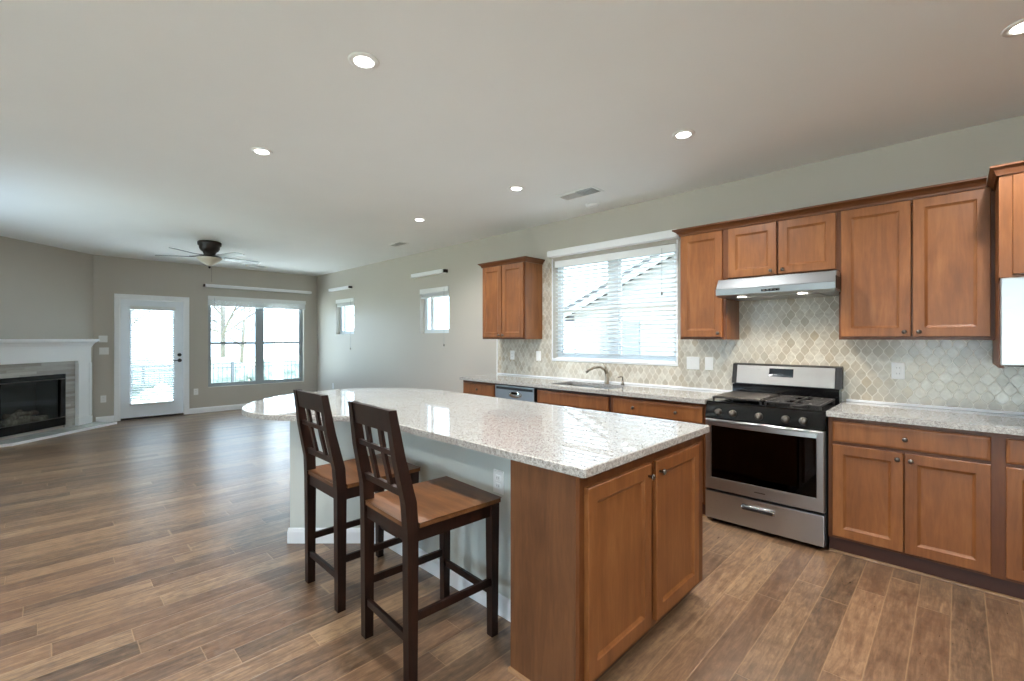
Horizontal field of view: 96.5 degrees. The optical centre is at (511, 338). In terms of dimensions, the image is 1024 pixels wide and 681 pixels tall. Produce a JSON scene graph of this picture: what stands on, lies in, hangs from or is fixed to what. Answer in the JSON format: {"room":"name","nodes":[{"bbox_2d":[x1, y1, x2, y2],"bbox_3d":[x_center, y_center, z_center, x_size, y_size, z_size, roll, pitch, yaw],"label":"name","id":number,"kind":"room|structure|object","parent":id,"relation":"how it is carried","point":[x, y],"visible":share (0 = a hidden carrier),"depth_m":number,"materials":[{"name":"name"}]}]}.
{"room":"kitchen","nodes":[
{"label":"kitchen","id":0,"kind":"room"},
{"bbox_2d":[0,236,92,439],"bbox_3d":[-6.869,0.010,6.420,0.160,2.740,2.000,0,0,-1],"label":"wall","id":1,"kind":"structure","parent":0,"point":[46,292],"depth_m":6.64,"materials":[{"name":"paint"}]},
{"bbox_2d":[93,255,316,421],"bbox_3d":[-5.696,0.010,8.663,0.160,2.740,3.919,0,0,44],"label":"wall","id":2,"kind":"structure","parent":0,"point":[111,275],"depth_m":8.41,"materials":[{"name":"paint"}]},
{"bbox_2d":[100,395,105,402],"bbox_3d":[-6.711,0.994,7.505,0.008,0.116,0.072,0,0,44],"label":"wall outlet","id":3,"kind":"object","parent":2,"relation":"attached to","point":[102,398],"visible":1,"depth_m":7.50,"materials":[{"name":"white plastic"}]},
{"bbox_2d":[99,336,107,341],"bbox_3d":[-6.708,0.008,7.497,0.024,0.110,0.110,0,0,44],"label":"thermostat","id":4,"kind":"object","parent":2,"relation":"attached to","point":[102,338],"visible":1,"depth_m":7.49,"materials":[{"name":"white plastic"}]},
{"bbox_2d":[99,347,108,354],"bbox_3d":[-6.705,0.206,7.510,0.010,0.116,0.118,0,0,44],"label":"light switch","id":5,"kind":"object","parent":2,"relation":"attached to","point":[102,351],"visible":1,"depth_m":7.51,"materials":[{"name":"white plastic"}]},
{"bbox_2d":[114,293,188,421],"bbox_3d":[-6.301,0.315,8.017,0.178,2.130,1.040,0,0,44],"label":"door","id":6,"kind":"structure","parent":2,"relation":"in","point":[123,410],"depth_m":7.90,"materials":[{"name":"white wood"}]},
{"bbox_2d":[130,306,174,404],"bbox_3d":[-6.253,0.290,7.963,0.057,1.690,0.622,0,0,44],"label":"door blind","id":7,"kind":"object","parent":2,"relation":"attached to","point":[148,309],"visible":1,"depth_m":7.96,"materials":[{"name":"white plastic"}]},
{"bbox_2d":[96,403,247,421],"bbox_3d":[-5.518,1.330,8.720,0.014,0.100,3.589,0,0,44],"label":"baseboard","id":8,"kind":"structure","parent":2,"relation":"attached to","point":[235,406],"depth_m":8.53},
{"bbox_2d":[208,306,301,386],"bbox_3d":[-5.154,0.059,9.258,0.060,1.717,1.750,0,0,44],"label":"window","id":9,"kind":"structure","parent":2,"relation":"in","point":[259,342],"depth_m":9.24,"materials":[{"name":"beige plastic"}]},
{"bbox_2d":[208,296,305,335],"bbox_3d":[-5.045,-0.421,9.148,0.085,0.753,1.780,0,0,44],"label":"window blind","id":10,"kind":"object","parent":9,"relation":"attached to","point":[212,300],"visible":1,"depth_m":9.05,"materials":[{"name":"beige plastic"}]},
{"bbox_2d":[203,284,311,293],"bbox_3d":[-5.024,-0.985,9.170,0.090,0.060,1.965,0,0,44],"label":"curtain rod","id":11,"kind":"object","parent":2,"relation":"attached to","point":[204,285],"visible":1,"depth_m":9.06,"materials":[{"name":"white metal"}]},
{"bbox_2d":[0,0,1023,275],"bbox_3d":[-2.466,-1.420,2.949,12.770,0.120,7.885,0,0,44],"label":"ceiling","id":12,"kind":"structure","parent":0,"point":[129,128],"depth_m":2.66,"materials":[{"name":"paint"}]},
{"bbox_2d":[155,240,259,268],"bbox_3d":[-4.240,-1.079,6.480,1.255,0.559,1.229,0,0,44],"label":"ceiling fan","id":13,"kind":"object","parent":12,"relation":"hanging from","point":[209,248],"visible":1,"depth_m":6.36,"materials":[{"name":"brown metal"}]},
{"bbox_2d":[243,264,266,267],"bbox_3d":[-4.822,-1.353,8.569,0.200,0.014,0.360,0,0,44],"label":"ceiling vent","id":14,"kind":"object","parent":12,"relation":"in","point":[245,264],"visible":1,"depth_m":8.55,"materials":[{"name":"white plastic"}]},
{"bbox_2d":[250,147,272,155],"bbox_3d":[-1.817,-1.356,3.318,0.148,0.008,0.148,0,0,44],"label":"recessed light","id":15,"kind":"object","parent":12,"relation":"in","point":[257,150],"visible":1,"depth_m":3.31,"materials":[{"name":"white"}]},
{"bbox_2d":[348,52,378,69],"bbox_3d":[-0.726,-1.356,2.239,0.148,0.008,0.148,0,0,44],"label":"recessed light","id":16,"kind":"object","parent":12,"relation":"in","point":[360,60],"visible":1,"depth_m":2.23,"materials":[{"name":"white plastic"}]},
{"bbox_2d":[388,242,408,246],"bbox_3d":[-1.640,-1.353,6.573,0.320,0.014,0.170,0,0,44],"label":"ceiling vent","id":17,"kind":"object","parent":12,"relation":"in","point":[396,244],"visible":1,"depth_m":6.55,"materials":[{"name":"white plastic"}]},
{"bbox_2d":[413,218,425,220],"bbox_3d":[-1.056,-1.356,5.218,0.148,0.008,0.148,0,0,44],"label":"recessed light","id":18,"kind":"object","parent":12,"relation":"in","point":[414,219],"visible":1,"depth_m":5.20,"materials":[{"name":"white"}]},
{"bbox_2d":[508,186,524,190],"bbox_3d":[0.040,-1.356,4.138,0.148,0.008,0.148,0,0,44],"label":"recessed light","id":19,"kind":"object","parent":12,"relation":"in","point":[511,188],"visible":1,"depth_m":4.12,"materials":[{"name":"white"}]},
{"bbox_2d":[554,186,603,200],"bbox_3d":[0.626,-1.353,4.285,0.430,0.014,0.200,0,0,44],"label":"ceiling vent","id":20,"kind":"object","parent":12,"relation":"in","point":[590,190],"visible":1,"depth_m":4.26,"materials":[{"name":"white plastic"}]},
{"bbox_2d":[577,188,600,194],"bbox_3d":[0.698,-1.353,4.215,0.180,0.001,0.150,0,0,44],"label":"grille","id":21,"kind":"object","parent":20,"relation":"attached to","point":[584,191],"depth_m":4.20,"materials":[{"name":"beige plastic"}]},
{"bbox_2d":[585,202,598,208],"bbox_3d":[0.814,-1.341,4.633,0.136,0.037,0.136,0,0,44],"label":"smoke detector","id":22,"kind":"object","parent":12,"relation":"attached to","point":[592,205],"visible":1,"depth_m":4.59,"materials":[{"name":"paint"}]},
{"bbox_2d":[672,129,694,139],"bbox_3d":[1.142,-1.356,3.045,0.148,0.008,0.148,0,0,44],"label":"recessed light","id":23,"kind":"object","parent":12,"relation":"in","point":[682,134],"visible":1,"depth_m":3.03,"materials":[{"name":"white"}]},
{"bbox_2d":[1001,18,1023,37],"bbox_3d":[2.231,-1.356,1.986,0.148,0.008,0.148,0,0,44],"label":"recessed light","id":24,"kind":"object","parent":12,"relation":"in","point":[1015,29],"visible":1,"depth_m":2.01,"materials":[{"name":"white"}]},
{"bbox_2d":[0,409,1023,680],"bbox_3d":[-2.466,1.430,2.949,12.770,0.100,7.885,0,0,44],"label":"floor","id":25,"kind":"structure","parent":0,"point":[157,548],"depth_m":2.40,"materials":[{"name":"brown wood"}]},
{"bbox_2d":[0,422,116,446],"bbox_3d":[-6.571,1.361,6.449,0.412,0.035,1.912,0,0,-1],"label":"hearth","id":26,"kind":"object","parent":25,"relation":"on","point":[77,428],"visible":1,"depth_m":6.48,"materials":[{"name":"tile"}]},
{"bbox_2d":[0,339,99,436],"bbox_3d":[-6.896,0.677,6.430,0.585,1.339,1.810,0,0,-1],"label":"fireplace","id":27,"kind":"object","parent":26,"relation":"on","point":[45,383],"visible":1,"depth_m":6.72,"materials":[{"name":"tile"}]},
{"bbox_2d":[0,339,99,347],"bbox_3d":[-6.696,0.064,6.432,0.185,0.112,1.810,0,0,-1],"label":"mantel shelf","id":28,"kind":"object","parent":27,"relation":"attached to","point":[4,343],"depth_m":6.55,"materials":[{"name":"white wood"}]},
{"bbox_2d":[293,389,420,612],"bbox_3d":[-0.879,0.832,2.591,0.558,1.097,0.450,0,0,-45],"label":"counter stool","id":29,"kind":"object","parent":25,"relation":"on","point":[338,479],"visible":0.76,"depth_m":2.45,"materials":[{"name":"brown wood"}]},
{"bbox_2d":[287,421,510,621],"bbox_3d":[-0.492,0.941,3.148,2.279,0.879,1.182,0,0,31],"label":"wall","id":30,"kind":"structure","parent":25,"relation":"on","point":[436,459],"depth_m":2.63,"materials":[{"name":"white paint"}]},
{"bbox_2d":[493,469,503,494],"bbox_3d":[-0.068,0.720,2.296,0.072,0.116,0.008,0,0,44],"label":"wall outlet","id":31,"kind":"object","parent":30,"relation":"attached to","point":[498,476],"visible":1,"depth_m":2.29,"materials":[{"name":"white plastic"}]},
{"bbox_2d":[348,401,501,680],"bbox_3d":[-0.405,0.832,2.106,0.558,1.097,0.450,0,0,-43],"label":"counter stool","id":32,"kind":"object","parent":25,"relation":"on","point":[413,513],"visible":1,"depth_m":2.02,"materials":[{"name":"brown wood"}]},
{"bbox_2d":[463,380,497,396],"bbox_3d":[-0.193,0.940,5.553,0.575,0.880,0.654,0,0,44],"label":"base cabinet","id":33,"kind":"object","parent":25,"relation":"on","point":[469,387],"visible":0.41,"depth_m":5.32,"materials":[{"name":"brown wood"}]},
{"bbox_2d":[459,374,726,403],"bbox_3d":[0.642,0.483,4.744,2.950,0.034,0.648,0,0,44],"label":"countertop","id":34,"kind":"structure","parent":33,"relation":"on","point":[640,391],"depth_m":4.35,"materials":[{"name":"stone"}]},
{"bbox_2d":[569,385,613,388],"bbox_3d":[0.775,0.591,4.594,0.704,0.179,0.374,0,0,44],"label":"sink","id":35,"kind":"object","parent":34,"relation":"in","point":[569,385],"visible":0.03,"depth_m":4.77,"materials":[{"name":"silver metal"}]},
{"bbox_2d":[569,385,594,387],"bbox_3d":[0.646,0.591,4.720,0.344,0.179,0.374,0,0,44],"label":"basin","id":36,"kind":"object","parent":35,"relation":"in","point":[569,385],"depth_m":4.87,"materials":[{"name":"silver metal"}]},
{"bbox_2d":[585,363,608,383],"bbox_3d":[0.881,0.360,4.742,0.265,0.211,0.080,0,0,-12],"label":"kitchen faucet","id":37,"kind":"object","parent":34,"relation":"on","point":[605,369],"visible":1,"depth_m":4.73,"materials":[{"name":"silver metal"}]},
{"bbox_2d":[495,384,536,402],"bbox_3d":[0.229,0.943,5.133,0.595,0.874,0.633,0,0,44],"label":"dishwasher","id":38,"kind":"object","parent":25,"relation":"on","point":[515,392],"visible":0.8,"depth_m":4.89,"materials":[{"name":"silver metal"}]},
{"bbox_2d":[537,387,610,411],"bbox_3d":[0.768,0.940,4.612,0.885,0.880,0.654,0,0,44],"label":"base cabinet","id":39,"kind":"object","parent":25,"relation":"on","point":[584,400],"visible":0.08,"depth_m":4.36,"materials":[{"name":"brown wood"}]},
{"bbox_2d":[511,435,701,680],"bbox_3d":[0.075,0.941,2.602,1.662,0.879,1.112,0,0,44],"label":"base cabinet","id":40,"kind":"object","parent":25,"relation":"on","point":[598,560],"visible":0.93,"depth_m":1.83,"materials":[{"name":"brown wood"}]},
{"bbox_2d":[242,388,709,477],"bbox_3d":[-0.607,0.483,2.975,3.120,0.034,1.601,0,0,44],"label":"countertop","id":41,"kind":"structure","parent":40,"relation":"on","point":[578,442],"depth_m":2.48,"materials":[{"name":"stone"}]},
{"bbox_2d":[508,666,529,680],"bbox_3d":[0.088,1.373,1.802,0.285,0.014,0.014,0,0,44],"label":"trim","id":42,"kind":"structure","parent":40,"relation":"attached to","point":[511,670],"depth_m":1.86,"materials":[{"name":"brown wood"}]},
{"bbox_2d":[611,395,706,514],"bbox_3d":[1.387,0.940,4.006,0.848,0.880,0.654,0,0,44],"label":"base cabinet","id":43,"kind":"object","parent":25,"relation":"on","point":[645,407],"visible":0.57,"depth_m":3.71,"materials":[{"name":"brown wood"}]},
{"bbox_2d":[705,363,842,547],"bbox_3d":[1.948,0.794,3.416,0.762,1.172,0.703,0,0,44],"label":"gas range","id":44,"kind":"object","parent":25,"relation":"on","point":[767,438],"visible":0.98,"depth_m":3.23,"materials":[{"name":"silver metal"}]},
{"bbox_2d":[707,398,839,412],"bbox_3d":[1.944,0.470,3.412,0.762,0.033,0.525,0,0,44],"label":"cooktop","id":45,"kind":"object","parent":44,"relation":"in","point":[777,405],"depth_m":3.26,"materials":[{"name":"metal"}]},
{"bbox_2d":[828,416,998,592],"bbox_3d":[2.518,0.940,2.899,0.757,0.880,0.654,0,0,44],"label":"base cabinet","id":46,"kind":"object","parent":25,"relation":"on","point":[924,499],"visible":0.98,"depth_m":2.65,"materials":[{"name":"brown wood"}]},
{"bbox_2d":[829,548,1023,602],"bbox_3d":[2.626,1.373,2.437,1.557,0.013,0.013,0,0,44],"label":"trim","id":47,"kind":"structure","parent":25,"relation":"on","point":[830,549],"depth_m":2.63,"materials":[{"name":"brown wood"}]},
{"bbox_2d":[998,433,1023,598],"bbox_3d":[3.075,0.940,2.354,0.800,0.880,0.654,0,0,44],"label":"base cabinet","id":48,"kind":"object","parent":25,"relation":"on","point":[1011,447],"visible":0.81,"depth_m":2.39,"materials":[{"name":"brown wood"}]},
{"bbox_2d":[826,401,1023,435],"bbox_3d":[2.814,0.483,2.618,1.582,0.034,0.648,0,0,44],"label":"countertop","id":49,"kind":"structure","parent":48,"relation":"on","point":[1011,424],"depth_m":2.73,"materials":[{"name":"stone"}]},
{"bbox_2d":[317,115,1023,402],"bbox_3d":[0.236,0.010,5.709,12.770,2.740,0.160,0,0,44],"label":"wall","id":50,"kind":"structure","parent":0,"point":[390,346],"depth_m":5.71,"materials":[{"name":"paint"}]},
{"bbox_2d":[328,286,351,291],"bbox_3d":[-3.442,-0.993,9.135,0.900,0.055,0.090,0,0,44],"label":"curtain rod","id":51,"kind":"object","parent":50,"relation":"attached to","point":[343,287],"visible":1,"depth_m":9.05,"materials":[{"name":"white metal"}]},
{"bbox_2d":[340,307,353,333],"bbox_3d":[-3.246,-0.439,9.164,0.779,0.703,0.055,0,0,44],"label":"window","id":52,"kind":"structure","parent":50,"relation":"in","point":[345,331],"depth_m":9.29,"materials":[{"name":"white plastic"}]},
{"bbox_2d":[336,298,353,349],"bbox_3d":[-3.314,-0.285,9.094,0.763,1.000,0.094,0,0,44],"label":"window blind","id":53,"kind":"object","parent":52,"relation":"attached to","point":[350,301],"visible":0.88,"depth_m":8.98,"materials":[{"name":"beige plastic"}]},
{"bbox_2d":[411,269,447,277],"bbox_3d":[-1.287,-0.995,7.026,0.870,0.060,0.090,0,0,44],"label":"curtain rod","id":54,"kind":"object","parent":50,"relation":"attached to","point":[439,271],"visible":1,"depth_m":6.93,"materials":[{"name":"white metal"}]},
{"bbox_2d":[424,298,448,332],"bbox_3d":[-1.117,-0.430,7.079,0.745,0.699,0.055,0,0,44],"label":"window","id":55,"kind":"structure","parent":50,"relation":"in","point":[426,301],"depth_m":7.20,"materials":[{"name":"white plastic"}]},
{"bbox_2d":[420,286,448,345],"bbox_3d":[-1.185,-0.330,7.009,0.729,0.890,0.093,0,0,44],"label":"window blind","id":56,"kind":"object","parent":55,"relation":"attached to","point":[436,292],"visible":0.94,"depth_m":6.99,"materials":[{"name":"beige plastic"}]},
{"bbox_2d":[478,256,544,338],"bbox_3d":[-0.021,-0.464,5.587,0.813,0.944,0.354,0,0,44],"label":"upper cabinet","id":57,"kind":"object","parent":50,"relation":"attached to","point":[512,287],"visible":1,"depth_m":5.41,"materials":[{"name":"brown wood"}]},
{"bbox_2d":[547,229,679,257],"bbox_3d":[0.996,-0.975,4.784,1.590,0.074,0.100,0,0,44],"label":"shade cassette","id":58,"kind":"object","parent":50,"relation":"attached to","point":[663,235],"visible":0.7,"depth_m":4.66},
{"bbox_2d":[552,239,677,365],"bbox_3d":[1.041,-0.335,4.853,1.526,1.191,0.107,0,0,44],"label":"trim","id":59,"kind":"structure","parent":50,"relation":"attached to","point":[553,359],"depth_m":4.53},
{"bbox_2d":[558,252,675,360],"bbox_3d":[1.096,-0.330,4.909,1.498,1.150,0.060,0,0,44],"label":"window","id":60,"kind":"structure","parent":50,"relation":"in","point":[655,358],"depth_m":4.88,"materials":[{"name":"white plastic"}]},
{"bbox_2d":[555,243,675,362],"bbox_3d":[1.036,-0.330,4.848,1.468,1.140,0.082,0,0,44],"label":"window blind","id":61,"kind":"object","parent":60,"relation":"attached to","point":[668,248],"visible":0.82,"depth_m":4.78,"materials":[{"name":"beige plastic"}]},
{"bbox_2d":[680,229,738,338],"bbox_3d":[1.685,-0.440,3.918,0.382,0.896,0.354,0,0,44],"label":"upper cabinet","id":62,"kind":"object","parent":50,"relation":"attached to","point":[703,315],"visible":0.96,"depth_m":3.82,"materials":[{"name":"brown wood"}]},
{"bbox_2d":[497,259,1023,414],"bbox_3d":[1.783,-0.232,4.073,5.550,1.396,0.014,0,0,44],"label":"backsplash","id":63,"kind":"structure","parent":50,"relation":"attached to","point":[940,374],"depth_m":3.52,"materials":[{"name":"tile"}]},
{"bbox_2d":[510,350,514,359],"bbox_3d":[0.004,0.210,5.808,0.072,0.116,0.008,0,0,44],"label":"wall outlet","id":64,"kind":"object","parent":63,"relation":"attached to","point":[512,352],"visible":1,"depth_m":5.80,"materials":[{"name":"white plastic"}]},
{"bbox_2d":[536,351,540,360],"bbox_3d":[0.318,0.210,5.499,0.072,0.116,0.010,0,0,44],"label":"light switch","id":65,"kind":"object","parent":63,"relation":"attached to","point":[538,353],"visible":1,"depth_m":5.49,"materials":[{"name":"white plastic"}]},
{"bbox_2d":[687,357,699,369],"bbox_3d":[1.658,0.225,4.188,0.118,0.116,0.010,0,0,44],"label":"light switch","id":66,"kind":"object","parent":63,"relation":"attached to","point":[692,362],"visible":1,"depth_m":4.18,"materials":[{"name":"white plastic"}]},
{"bbox_2d":[705,357,712,369],"bbox_3d":[1.761,0.225,4.086,0.072,0.116,0.010,0,0,44],"label":"light switch","id":67,"kind":"object","parent":63,"relation":"attached to","point":[708,360],"visible":1,"depth_m":4.08,"materials":[{"name":"white plastic"}]},
{"bbox_2d":[891,362,904,378],"bbox_3d":[2.687,0.225,3.181,0.072,0.116,0.008,0,0,44],"label":"wall outlet","id":68,"kind":"object","parent":63,"relation":"attached to","point":[897,369],"visible":1,"depth_m":3.18,"materials":[{"name":"white plastic"}]},
{"bbox_2d":[716,270,840,300],"bbox_3d":[2.032,-0.386,3.457,0.771,0.144,0.518,0,0,44],"label":"range hood","id":69,"kind":"object","parent":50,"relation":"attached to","point":[821,283],"visible":0.99,"depth_m":3.28,"materials":[{"name":"silver metal"}]},
{"bbox_2d":[726,211,838,279],"bbox_3d":[2.089,-0.675,3.522,0.749,0.426,0.354,0,0,44],"label":"upper cabinet","id":70,"kind":"object","parent":50,"relation":"attached to","point":[806,244],"visible":0.94,"depth_m":3.38,"materials":[{"name":"brown wood"}]},
{"bbox_2d":[672,176,986,236],"bbox_3d":[2.186,-0.910,3.425,1.893,0.056,0.357,0,0,44],"label":"crown molding","id":71,"kind":"structure","parent":50,"relation":"attached to","point":[979,182],"depth_m":3.12,"materials":[{"name":"brown wood"}]},
{"bbox_2d":[839,186,994,339],"bbox_3d":[2.623,-0.440,3.000,0.745,0.896,0.354,0,0,44],"label":"upper cabinet","id":72,"kind":"object","parent":50,"relation":"attached to","point":[921,268],"visible":1,"depth_m":2.86,"materials":[{"name":"brown wood"}]},
{"bbox_2d":[987,160,1023,367],"bbox_3d":[3.044,-0.374,2.342,0.845,1.058,0.704,0,0,44],"label":"upper cabinet","id":73,"kind":"object","parent":50,"relation":"attached to","point":[1006,180],"visible":0.83,"depth_m":2.38,"materials":[{"name":"brown wood"}]},
{"bbox_2d":[1000,277,1023,366],"bbox_3d":[3.046,-0.085,2.344,0.769,0.460,0.659,0,0,44],"label":"microwave oven","id":74,"kind":"object","parent":73,"relation":"in","point":[1012,288],"visible":0.87,"depth_m":2.35,"materials":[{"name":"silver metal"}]},
{"label":"outside","id":75,"kind":"structure","parent":0,"visible":0},
{"bbox_2d":[132,355,298,380],"bbox_3d":[-26.296,2.230,25.744,46.400,0.200,60.000,0,0,44],"label":"ground","id":76,"kind":"structure","parent":75,"point":[296,357],"depth_m":46.36,"materials":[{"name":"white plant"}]},
{"bbox_2d":[132,310,156,324],"bbox_3d":[-17.460,-2.469,20.620,5.503,9.202,6.219,0,0,12],"label":"bare tree","id":77,"kind":"object","parent":76,"relation":"on","point":[132,310],"visible":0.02,"depth_m":22.34,"materials":[{"name":"grey plant"}]},
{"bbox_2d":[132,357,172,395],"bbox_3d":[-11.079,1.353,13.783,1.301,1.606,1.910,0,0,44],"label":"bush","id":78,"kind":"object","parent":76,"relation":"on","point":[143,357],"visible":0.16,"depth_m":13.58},
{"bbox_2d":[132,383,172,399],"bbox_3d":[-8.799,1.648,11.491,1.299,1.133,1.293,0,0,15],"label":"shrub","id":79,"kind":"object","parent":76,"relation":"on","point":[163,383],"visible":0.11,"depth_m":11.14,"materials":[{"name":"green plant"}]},
{"bbox_2d":[132,361,298,395],"bbox_3d":[-7.999,1.410,14.129,0.080,1.440,15.000,0,0,44],"label":"metal fence","id":80,"kind":"object","parent":76,"relation":"on","point":[232,363],"visible":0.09,"depth_m":13.69,"materials":[{"name":"metal"}]},
{"bbox_2d":[211,357,247,382],"bbox_3d":[-9.776,1.375,15.182,1.282,1.522,1.810,0,0,44],"label":"bush","id":81,"kind":"object","parent":76,"relation":"on","point":[226,371],"visible":0.27,"depth_m":14.91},
{"bbox_2d":[211,302,254,356],"bbox_3d":[-12.220,-2.768,19.072,7.577,9.807,4.892,0,0,-3],"label":"bare tree","id":82,"kind":"object","parent":76,"relation":"on","point":[222,312],"visible":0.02,"depth_m":18.94,"materials":[{"name":"grey plant"}]},
{"bbox_2d":[211,307,270,361],"bbox_3d":[-14.826,-1.782,24.239,3.457,7.840,5.782,0,0,36],"label":"bare tree","id":83,"kind":"object","parent":76,"relation":"on","point":[245,311],"visible":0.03,"depth_m":24.37,"materials":[{"name":"grey plant"}]},
{"bbox_2d":[249,356,297,380],"bbox_3d":[-8.445,1.399,16.513,1.288,1.538,1.844,0,0,44],"label":"bush","id":84,"kind":"object","parent":76,"relation":"on","point":[269,358],"visible":0.21,"depth_m":16.12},
{"bbox_2d":[286,306,298,313],"bbox_3d":[-9.375,-2.434,22.901,6.578,9.138,3.977,0,0,44],"label":"bare tree","id":85,"kind":"object","parent":76,"relation":"on","point":[296,310],"visible":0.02,"depth_m":22.95,"materials":[{"name":"grey plant"}]},
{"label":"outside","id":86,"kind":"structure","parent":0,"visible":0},
{"bbox_3d":[17.971,1.655,6.634,43.600,0.150,25.375,0,0,44],"label":"ground","id":87,"kind":"structure","parent":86,"visible":0},
{"bbox_2d":[565,253,673,355],"bbox_3d":[6.918,-0.545,8.782,10.600,4.550,6.370,0,0,44],"label":"house","id":88,"kind":"structure","parent":87,"relation":"on","point":[669,262],"depth_m":9.00,"materials":[{"name":"white"}]},
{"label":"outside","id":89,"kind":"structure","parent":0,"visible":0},
{"bbox_2d":[132,399,172,403],"bbox_3d":[-6.480,1.885,10.402,3.385,0.890,8.200,0,0,44],"label":"patio slab","id":90,"kind":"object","parent":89,"point":[161,399],"depth_m":10.45,"materials":[{"name":"concrete"}]},
{"bbox_2d":[273,308,283,378],"bbox_3d":[-6.196,-0.010,12.111,0.260,2.900,0.260,0,0,44],"label":"porch column","id":91,"kind":"structure","parent":90,"relation":"on","point":[278,314],"depth_m":12.04,"materials":[{"name":"white"}]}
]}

